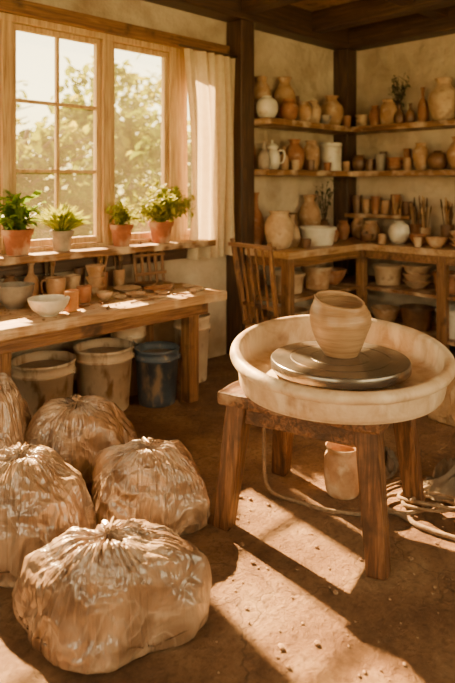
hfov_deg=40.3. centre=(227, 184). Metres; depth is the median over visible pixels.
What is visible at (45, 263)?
paintbrush
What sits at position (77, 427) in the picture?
bag
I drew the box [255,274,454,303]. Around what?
shelf
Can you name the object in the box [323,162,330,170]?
cup
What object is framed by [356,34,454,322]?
wall
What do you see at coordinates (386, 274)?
basin
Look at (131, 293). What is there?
plate
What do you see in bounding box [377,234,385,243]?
cup
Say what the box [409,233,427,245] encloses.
bowl
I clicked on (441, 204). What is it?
paintbrush
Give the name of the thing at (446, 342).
shelf
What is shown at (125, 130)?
tree
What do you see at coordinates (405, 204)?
cup
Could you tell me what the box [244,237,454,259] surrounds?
countertop
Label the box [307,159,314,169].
cup
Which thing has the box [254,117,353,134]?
wall shelf
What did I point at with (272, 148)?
jug
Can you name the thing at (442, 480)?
crumpled cloth
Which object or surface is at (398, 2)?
trim
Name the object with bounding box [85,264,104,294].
cup
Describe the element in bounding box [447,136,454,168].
vase
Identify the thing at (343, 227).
jar
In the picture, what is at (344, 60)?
trim
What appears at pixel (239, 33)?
wooden post
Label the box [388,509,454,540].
rope
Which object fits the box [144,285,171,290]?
plate
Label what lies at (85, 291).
cup
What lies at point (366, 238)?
bowl
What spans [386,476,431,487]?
cable
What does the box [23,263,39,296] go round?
bottle
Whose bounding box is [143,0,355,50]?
trim
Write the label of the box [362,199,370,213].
cup
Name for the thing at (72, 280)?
cup
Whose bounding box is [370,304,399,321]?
bowl
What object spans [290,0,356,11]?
ceiling
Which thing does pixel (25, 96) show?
tree
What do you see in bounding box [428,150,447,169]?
vase
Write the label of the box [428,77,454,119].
vase
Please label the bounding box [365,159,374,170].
cup
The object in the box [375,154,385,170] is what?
cup
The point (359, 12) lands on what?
trim
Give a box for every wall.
[0,0,333,395]
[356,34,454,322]
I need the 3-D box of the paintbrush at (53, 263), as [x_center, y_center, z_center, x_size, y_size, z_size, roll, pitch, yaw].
[-1.170,0.611,4.158,0.037,0.239,0.021,0,0,35]
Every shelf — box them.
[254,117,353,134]
[254,169,351,176]
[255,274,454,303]
[343,119,454,134]
[345,213,420,219]
[352,169,454,176]
[370,312,454,345]
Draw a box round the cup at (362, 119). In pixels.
[355,114,369,125]
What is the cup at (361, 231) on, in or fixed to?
on the workbench
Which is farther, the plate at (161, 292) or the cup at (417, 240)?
the cup at (417, 240)
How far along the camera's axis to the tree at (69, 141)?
8.98 m
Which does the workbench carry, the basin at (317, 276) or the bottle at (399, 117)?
the basin at (317, 276)
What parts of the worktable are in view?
leg, leg, leg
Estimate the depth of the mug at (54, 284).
3.96 m
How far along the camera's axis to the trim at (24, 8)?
4.50 m
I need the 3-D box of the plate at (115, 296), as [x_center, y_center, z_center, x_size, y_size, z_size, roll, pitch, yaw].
[-0.707,0.742,4.101,0.090,0.016,0.090,0,0,13]
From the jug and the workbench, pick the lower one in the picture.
the workbench
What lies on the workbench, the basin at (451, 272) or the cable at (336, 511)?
the basin at (451, 272)
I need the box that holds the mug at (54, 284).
[40,276,65,294]
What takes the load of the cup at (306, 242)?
on the workbench
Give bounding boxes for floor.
[0,345,454,682]
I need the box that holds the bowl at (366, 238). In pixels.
[359,234,373,242]
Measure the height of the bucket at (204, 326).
0.500 m
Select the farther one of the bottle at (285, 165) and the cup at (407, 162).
the cup at (407, 162)
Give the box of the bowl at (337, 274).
[329,267,346,284]
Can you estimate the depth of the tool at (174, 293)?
4.21 m
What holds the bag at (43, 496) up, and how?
on the floor
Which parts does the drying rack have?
rail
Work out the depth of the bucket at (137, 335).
4.41 m
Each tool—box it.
[130,298,153,303]
[172,293,195,295]
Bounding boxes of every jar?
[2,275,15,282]
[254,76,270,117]
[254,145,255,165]
[264,211,293,248]
[280,98,297,119]
[288,212,299,227]
[297,101,312,121]
[303,140,319,169]
[308,100,320,122]
[320,219,329,225]
[333,226,338,242]
[337,220,349,239]
[351,217,364,237]
[352,155,365,170]
[362,221,379,240]
[369,105,380,124]
[380,99,396,123]
[413,143,428,169]
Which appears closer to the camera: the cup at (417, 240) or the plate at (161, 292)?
the plate at (161, 292)
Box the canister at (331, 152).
[320,142,341,170]
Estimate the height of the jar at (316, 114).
0.222 m
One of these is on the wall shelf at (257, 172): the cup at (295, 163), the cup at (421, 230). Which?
the cup at (295, 163)
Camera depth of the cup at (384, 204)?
6.22 m
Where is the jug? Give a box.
[266,140,284,168]
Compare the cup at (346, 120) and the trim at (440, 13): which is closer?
the trim at (440, 13)
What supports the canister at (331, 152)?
on the wall shelf at (257, 172)
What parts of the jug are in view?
lid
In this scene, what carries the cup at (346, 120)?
on the wall shelf at (267, 122)
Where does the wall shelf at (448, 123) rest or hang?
attached to the wall at (423, 61)
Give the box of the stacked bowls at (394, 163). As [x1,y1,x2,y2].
[386,157,402,169]
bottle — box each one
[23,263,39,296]
[254,192,263,244]
[258,142,269,168]
[279,147,288,168]
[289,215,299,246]
[393,104,404,122]
[405,103,415,122]
[417,87,427,121]
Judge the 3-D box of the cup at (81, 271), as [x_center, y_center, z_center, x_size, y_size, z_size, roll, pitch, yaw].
[-1.032,0.664,4.328,0.080,0.172,0.080,0,0,6]
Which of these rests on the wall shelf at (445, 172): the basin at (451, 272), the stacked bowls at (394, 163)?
the stacked bowls at (394, 163)
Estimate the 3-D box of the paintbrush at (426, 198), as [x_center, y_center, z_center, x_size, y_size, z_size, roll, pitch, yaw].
[1.848,0.324,5.772,0.022,0.413,0.066,0,0,-4]
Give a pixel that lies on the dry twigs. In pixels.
(325, 207)
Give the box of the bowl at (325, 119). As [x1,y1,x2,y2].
[320,115,330,123]
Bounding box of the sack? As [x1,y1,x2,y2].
[427,377,454,426]
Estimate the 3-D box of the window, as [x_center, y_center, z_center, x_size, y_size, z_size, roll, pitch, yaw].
[-1.156,-0.330,4.409,2.800,1.580,0.130,0,0,-45]
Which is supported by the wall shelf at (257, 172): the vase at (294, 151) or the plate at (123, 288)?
the vase at (294, 151)
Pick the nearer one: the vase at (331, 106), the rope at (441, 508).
the rope at (441, 508)
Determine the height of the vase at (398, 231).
0.212 m
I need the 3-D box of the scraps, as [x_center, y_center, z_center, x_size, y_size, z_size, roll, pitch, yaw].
[-0.810,0.743,3.940,1.643,0.016,0.503,0,0,-45]
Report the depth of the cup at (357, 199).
6.45 m
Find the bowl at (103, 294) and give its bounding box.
[96,290,112,299]
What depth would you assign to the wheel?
2.59 m
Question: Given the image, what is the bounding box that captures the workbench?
[244,237,454,349]
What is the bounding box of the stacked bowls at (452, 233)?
[449,230,454,246]
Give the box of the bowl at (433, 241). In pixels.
[425,236,447,247]
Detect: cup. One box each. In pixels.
[42,275,56,294]
[64,274,80,289]
[64,289,78,311]
[74,267,84,284]
[76,285,91,302]
[85,264,104,294]
[102,271,107,289]
[113,268,124,286]
[291,160,299,169]
[301,238,310,247]
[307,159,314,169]
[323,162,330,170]
[341,161,349,170]
[342,116,350,126]
[352,195,361,212]
[355,114,369,125]
[360,230,367,240]
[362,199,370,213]
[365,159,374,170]
[371,196,380,213]
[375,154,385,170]
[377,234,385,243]
[379,151,386,170]
[380,200,389,213]
[391,194,400,214]
[402,158,412,169]
[402,201,410,214]
[403,148,410,157]
[409,224,421,240]
[413,237,421,246]
[419,227,430,243]
[440,224,454,244]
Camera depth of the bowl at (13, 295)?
3.72 m
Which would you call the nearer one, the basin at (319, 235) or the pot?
the pot
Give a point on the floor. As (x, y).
(243, 652)
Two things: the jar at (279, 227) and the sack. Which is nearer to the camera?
the sack
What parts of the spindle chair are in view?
rail, rail, seat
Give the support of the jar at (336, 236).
on the workbench
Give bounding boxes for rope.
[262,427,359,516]
[387,484,454,514]
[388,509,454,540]
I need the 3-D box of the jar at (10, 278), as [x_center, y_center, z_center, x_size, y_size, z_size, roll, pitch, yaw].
[-1.393,0.664,3.966,0.100,0.172,0.100,0,0,-42]
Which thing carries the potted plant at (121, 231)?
on the windowsill at (77, 253)
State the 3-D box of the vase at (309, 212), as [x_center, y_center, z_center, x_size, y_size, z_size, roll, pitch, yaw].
[0.813,0.325,6.143,0.220,0.450,0.222,0,0,-25]
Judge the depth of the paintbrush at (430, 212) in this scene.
5.80 m
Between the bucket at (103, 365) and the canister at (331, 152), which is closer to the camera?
the bucket at (103, 365)
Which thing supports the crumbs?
on the floor
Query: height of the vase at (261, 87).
0.402 m
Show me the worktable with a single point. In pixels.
(25, 332)
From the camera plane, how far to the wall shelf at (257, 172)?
5.71 m
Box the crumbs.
[213,417,453,682]
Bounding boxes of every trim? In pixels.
[0,0,229,54]
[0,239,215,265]
[0,248,187,278]
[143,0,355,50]
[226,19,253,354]
[241,0,304,13]
[312,0,454,33]
[333,48,355,294]
[348,6,454,50]
[387,0,413,5]
[419,7,446,19]
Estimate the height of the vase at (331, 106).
0.313 m
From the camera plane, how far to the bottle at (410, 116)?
5.99 m
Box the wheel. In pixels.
[213,315,454,580]
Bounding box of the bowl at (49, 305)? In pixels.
[27,294,69,316]
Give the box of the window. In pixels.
[0,12,189,254]
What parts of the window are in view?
sash, sash, sash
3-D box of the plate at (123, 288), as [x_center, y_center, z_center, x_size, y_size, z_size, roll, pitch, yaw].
[-0.708,0.736,4.384,0.199,0.027,0.200,0,0,-18]
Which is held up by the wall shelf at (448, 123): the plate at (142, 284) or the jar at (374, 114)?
the jar at (374, 114)
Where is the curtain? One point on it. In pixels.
(210, 78)
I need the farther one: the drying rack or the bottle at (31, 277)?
the drying rack
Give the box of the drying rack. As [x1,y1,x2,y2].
[132,241,166,281]
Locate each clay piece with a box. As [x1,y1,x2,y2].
[79,303,89,306]
[148,295,166,298]
[163,282,173,286]
[190,287,203,291]
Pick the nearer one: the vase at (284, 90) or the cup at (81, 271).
the cup at (81, 271)
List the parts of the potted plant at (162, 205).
pot, stem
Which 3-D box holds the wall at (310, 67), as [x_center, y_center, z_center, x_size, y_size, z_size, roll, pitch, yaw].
[-1.404,-0.200,4.289,7.680,3.400,0.250,0,0,-45]
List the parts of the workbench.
leg, leg, leg, leg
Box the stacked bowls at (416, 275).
[401,263,431,288]
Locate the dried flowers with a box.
[388,73,411,107]
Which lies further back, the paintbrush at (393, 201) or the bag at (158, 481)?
the paintbrush at (393, 201)
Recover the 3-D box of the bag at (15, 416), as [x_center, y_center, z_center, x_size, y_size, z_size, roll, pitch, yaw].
[-1.135,1.207,3.022,0.402,0.583,0.404,0,0,7]
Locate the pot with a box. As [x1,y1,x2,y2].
[309,290,371,358]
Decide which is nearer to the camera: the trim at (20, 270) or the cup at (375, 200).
the trim at (20, 270)
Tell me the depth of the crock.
2.95 m
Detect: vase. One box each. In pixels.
[256,96,277,117]
[273,76,295,118]
[286,139,304,169]
[298,195,320,236]
[320,95,343,124]
[388,221,409,243]
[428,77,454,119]
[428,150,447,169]
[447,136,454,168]
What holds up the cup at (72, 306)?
on the worktable
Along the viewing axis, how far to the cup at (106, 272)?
4.41 m
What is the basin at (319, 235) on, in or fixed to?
on the workbench
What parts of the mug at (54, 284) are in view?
handle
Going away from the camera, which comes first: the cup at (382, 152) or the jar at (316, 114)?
the jar at (316, 114)
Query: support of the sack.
on the floor
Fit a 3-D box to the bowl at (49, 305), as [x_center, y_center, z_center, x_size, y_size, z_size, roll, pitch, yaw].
[-1.031,0.701,3.579,0.239,0.098,0.238,0,0,-26]
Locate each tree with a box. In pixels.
[16,80,28,138]
[16,81,33,148]
[16,116,92,239]
[41,54,160,235]
[81,64,188,203]
[114,120,191,232]
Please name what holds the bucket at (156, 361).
on the floor
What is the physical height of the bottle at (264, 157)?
0.242 m
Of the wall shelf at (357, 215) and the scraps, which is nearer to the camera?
the scraps
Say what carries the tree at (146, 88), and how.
on the ground
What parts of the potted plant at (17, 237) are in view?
stem, pot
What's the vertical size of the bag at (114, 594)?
0.367 m
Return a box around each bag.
[0,372,31,448]
[0,441,96,588]
[12,516,211,674]
[24,394,137,494]
[91,436,209,535]
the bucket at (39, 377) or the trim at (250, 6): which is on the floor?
the bucket at (39, 377)
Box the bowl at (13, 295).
[0,281,34,308]
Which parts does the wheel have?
leg, leg, leg, leg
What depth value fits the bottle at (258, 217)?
5.57 m
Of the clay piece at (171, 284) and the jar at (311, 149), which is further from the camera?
the jar at (311, 149)
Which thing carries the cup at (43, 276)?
on the worktable
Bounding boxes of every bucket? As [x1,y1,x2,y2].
[11,350,76,417]
[73,338,133,410]
[111,326,146,395]
[134,341,179,407]
[173,313,210,382]
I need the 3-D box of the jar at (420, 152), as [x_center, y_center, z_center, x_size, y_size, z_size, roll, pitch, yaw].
[1.853,-0.271,5.940,0.150,0.262,0.150,0,0,-28]
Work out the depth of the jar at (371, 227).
6.12 m
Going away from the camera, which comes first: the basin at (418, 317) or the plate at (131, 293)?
the plate at (131, 293)
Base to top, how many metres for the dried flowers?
0.482 m
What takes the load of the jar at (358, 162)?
on the wall shelf at (445, 172)
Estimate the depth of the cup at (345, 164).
6.34 m
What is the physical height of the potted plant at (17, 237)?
0.424 m
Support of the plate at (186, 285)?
on the worktable
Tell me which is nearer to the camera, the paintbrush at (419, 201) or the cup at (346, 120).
the paintbrush at (419, 201)
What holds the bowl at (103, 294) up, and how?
on the worktable
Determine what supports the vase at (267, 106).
on the wall shelf at (267, 122)
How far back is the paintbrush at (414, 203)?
5.95 m
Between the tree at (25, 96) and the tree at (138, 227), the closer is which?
the tree at (138, 227)
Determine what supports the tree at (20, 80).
on the ground
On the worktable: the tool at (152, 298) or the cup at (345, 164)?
the tool at (152, 298)
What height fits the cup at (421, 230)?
0.152 m
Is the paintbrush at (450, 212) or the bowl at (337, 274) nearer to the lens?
the paintbrush at (450, 212)
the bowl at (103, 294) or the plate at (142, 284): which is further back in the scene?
the plate at (142, 284)
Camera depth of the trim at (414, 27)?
6.08 m
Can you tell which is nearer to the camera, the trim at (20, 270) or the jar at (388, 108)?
the trim at (20, 270)
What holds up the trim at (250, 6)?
attached to the ceiling
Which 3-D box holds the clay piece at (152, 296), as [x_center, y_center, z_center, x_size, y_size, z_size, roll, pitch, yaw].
[-0.467,0.742,4.115,0.118,0.015,0.058,0,0,-28]
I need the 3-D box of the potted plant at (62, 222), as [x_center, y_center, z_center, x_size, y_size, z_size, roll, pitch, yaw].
[-1.087,0.279,4.195,0.424,0.342,0.270,0,0,-45]
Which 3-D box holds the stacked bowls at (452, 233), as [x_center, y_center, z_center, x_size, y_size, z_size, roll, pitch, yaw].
[2.023,0.473,5.302,0.245,0.153,0.244,0,0,-10]
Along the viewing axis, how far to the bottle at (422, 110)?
5.89 m
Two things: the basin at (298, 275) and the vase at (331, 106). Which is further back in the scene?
the vase at (331, 106)
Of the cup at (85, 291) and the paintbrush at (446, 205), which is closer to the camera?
the cup at (85, 291)
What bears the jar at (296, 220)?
on the workbench
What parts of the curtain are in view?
rod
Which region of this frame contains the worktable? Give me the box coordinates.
[0,280,226,402]
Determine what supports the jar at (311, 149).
on the wall shelf at (257, 172)
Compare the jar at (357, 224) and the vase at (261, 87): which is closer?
the vase at (261, 87)
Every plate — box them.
[113,285,140,291]
[114,295,126,298]
[125,291,144,296]
[134,281,155,287]
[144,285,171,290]
[154,290,168,294]
[182,284,195,287]
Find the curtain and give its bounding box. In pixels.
[178,44,236,259]
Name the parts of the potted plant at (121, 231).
pot, stem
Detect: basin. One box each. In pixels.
[275,271,304,293]
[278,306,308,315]
[299,226,336,245]
[301,264,332,289]
[372,263,403,285]
[399,303,433,331]
[432,270,454,293]
[435,305,454,338]
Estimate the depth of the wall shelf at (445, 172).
5.88 m
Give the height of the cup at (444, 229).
0.182 m
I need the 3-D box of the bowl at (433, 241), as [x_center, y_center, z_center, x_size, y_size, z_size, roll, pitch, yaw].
[1.831,0.503,5.436,0.189,0.092,0.189,0,0,33]
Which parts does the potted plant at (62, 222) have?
pot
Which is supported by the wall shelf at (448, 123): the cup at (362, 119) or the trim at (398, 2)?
the cup at (362, 119)
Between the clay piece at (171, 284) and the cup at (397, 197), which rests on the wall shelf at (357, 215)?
the cup at (397, 197)
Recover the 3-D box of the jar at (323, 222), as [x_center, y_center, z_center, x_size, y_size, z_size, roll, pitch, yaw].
[0.976,0.449,6.265,0.130,0.202,0.130,0,0,-31]
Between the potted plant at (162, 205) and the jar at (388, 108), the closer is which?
the potted plant at (162, 205)
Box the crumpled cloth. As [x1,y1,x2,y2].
[423,457,454,501]
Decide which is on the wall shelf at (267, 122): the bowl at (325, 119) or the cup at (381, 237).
the bowl at (325, 119)
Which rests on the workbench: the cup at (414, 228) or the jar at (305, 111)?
the cup at (414, 228)
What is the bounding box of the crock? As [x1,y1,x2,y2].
[324,441,358,499]
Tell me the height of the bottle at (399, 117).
0.202 m
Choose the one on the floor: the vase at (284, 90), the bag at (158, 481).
the bag at (158, 481)
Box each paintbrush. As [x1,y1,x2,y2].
[44,262,47,276]
[52,261,54,275]
[392,195,395,220]
[413,197,415,222]
[419,201,422,227]
[424,197,424,227]
[425,198,427,227]
[428,206,431,227]
[440,199,444,224]
[445,198,447,224]
[449,207,451,224]
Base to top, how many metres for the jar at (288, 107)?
0.202 m
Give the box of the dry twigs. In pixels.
[315,179,339,219]
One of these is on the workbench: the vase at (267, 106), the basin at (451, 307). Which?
the basin at (451, 307)
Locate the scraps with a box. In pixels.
[4,284,196,321]
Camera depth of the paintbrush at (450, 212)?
5.71 m
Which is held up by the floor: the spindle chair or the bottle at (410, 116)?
the spindle chair
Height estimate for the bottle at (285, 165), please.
0.212 m
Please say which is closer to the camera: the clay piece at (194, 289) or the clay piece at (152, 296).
the clay piece at (152, 296)
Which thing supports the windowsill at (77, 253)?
attached to the wall at (310, 67)
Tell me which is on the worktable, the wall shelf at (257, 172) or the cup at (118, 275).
the cup at (118, 275)
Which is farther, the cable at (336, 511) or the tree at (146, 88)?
the tree at (146, 88)
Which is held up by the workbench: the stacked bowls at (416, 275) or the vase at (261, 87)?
the stacked bowls at (416, 275)
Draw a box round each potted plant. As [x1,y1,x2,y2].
[0,189,45,255]
[33,202,90,251]
[106,197,144,246]
[129,178,196,242]
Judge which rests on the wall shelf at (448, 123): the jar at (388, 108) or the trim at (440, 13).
the jar at (388, 108)
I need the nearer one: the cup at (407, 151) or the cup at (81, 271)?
the cup at (81, 271)
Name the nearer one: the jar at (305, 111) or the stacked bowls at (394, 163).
the jar at (305, 111)
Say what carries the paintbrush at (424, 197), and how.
in the cup at (421, 230)
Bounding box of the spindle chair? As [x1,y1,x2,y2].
[228,238,287,329]

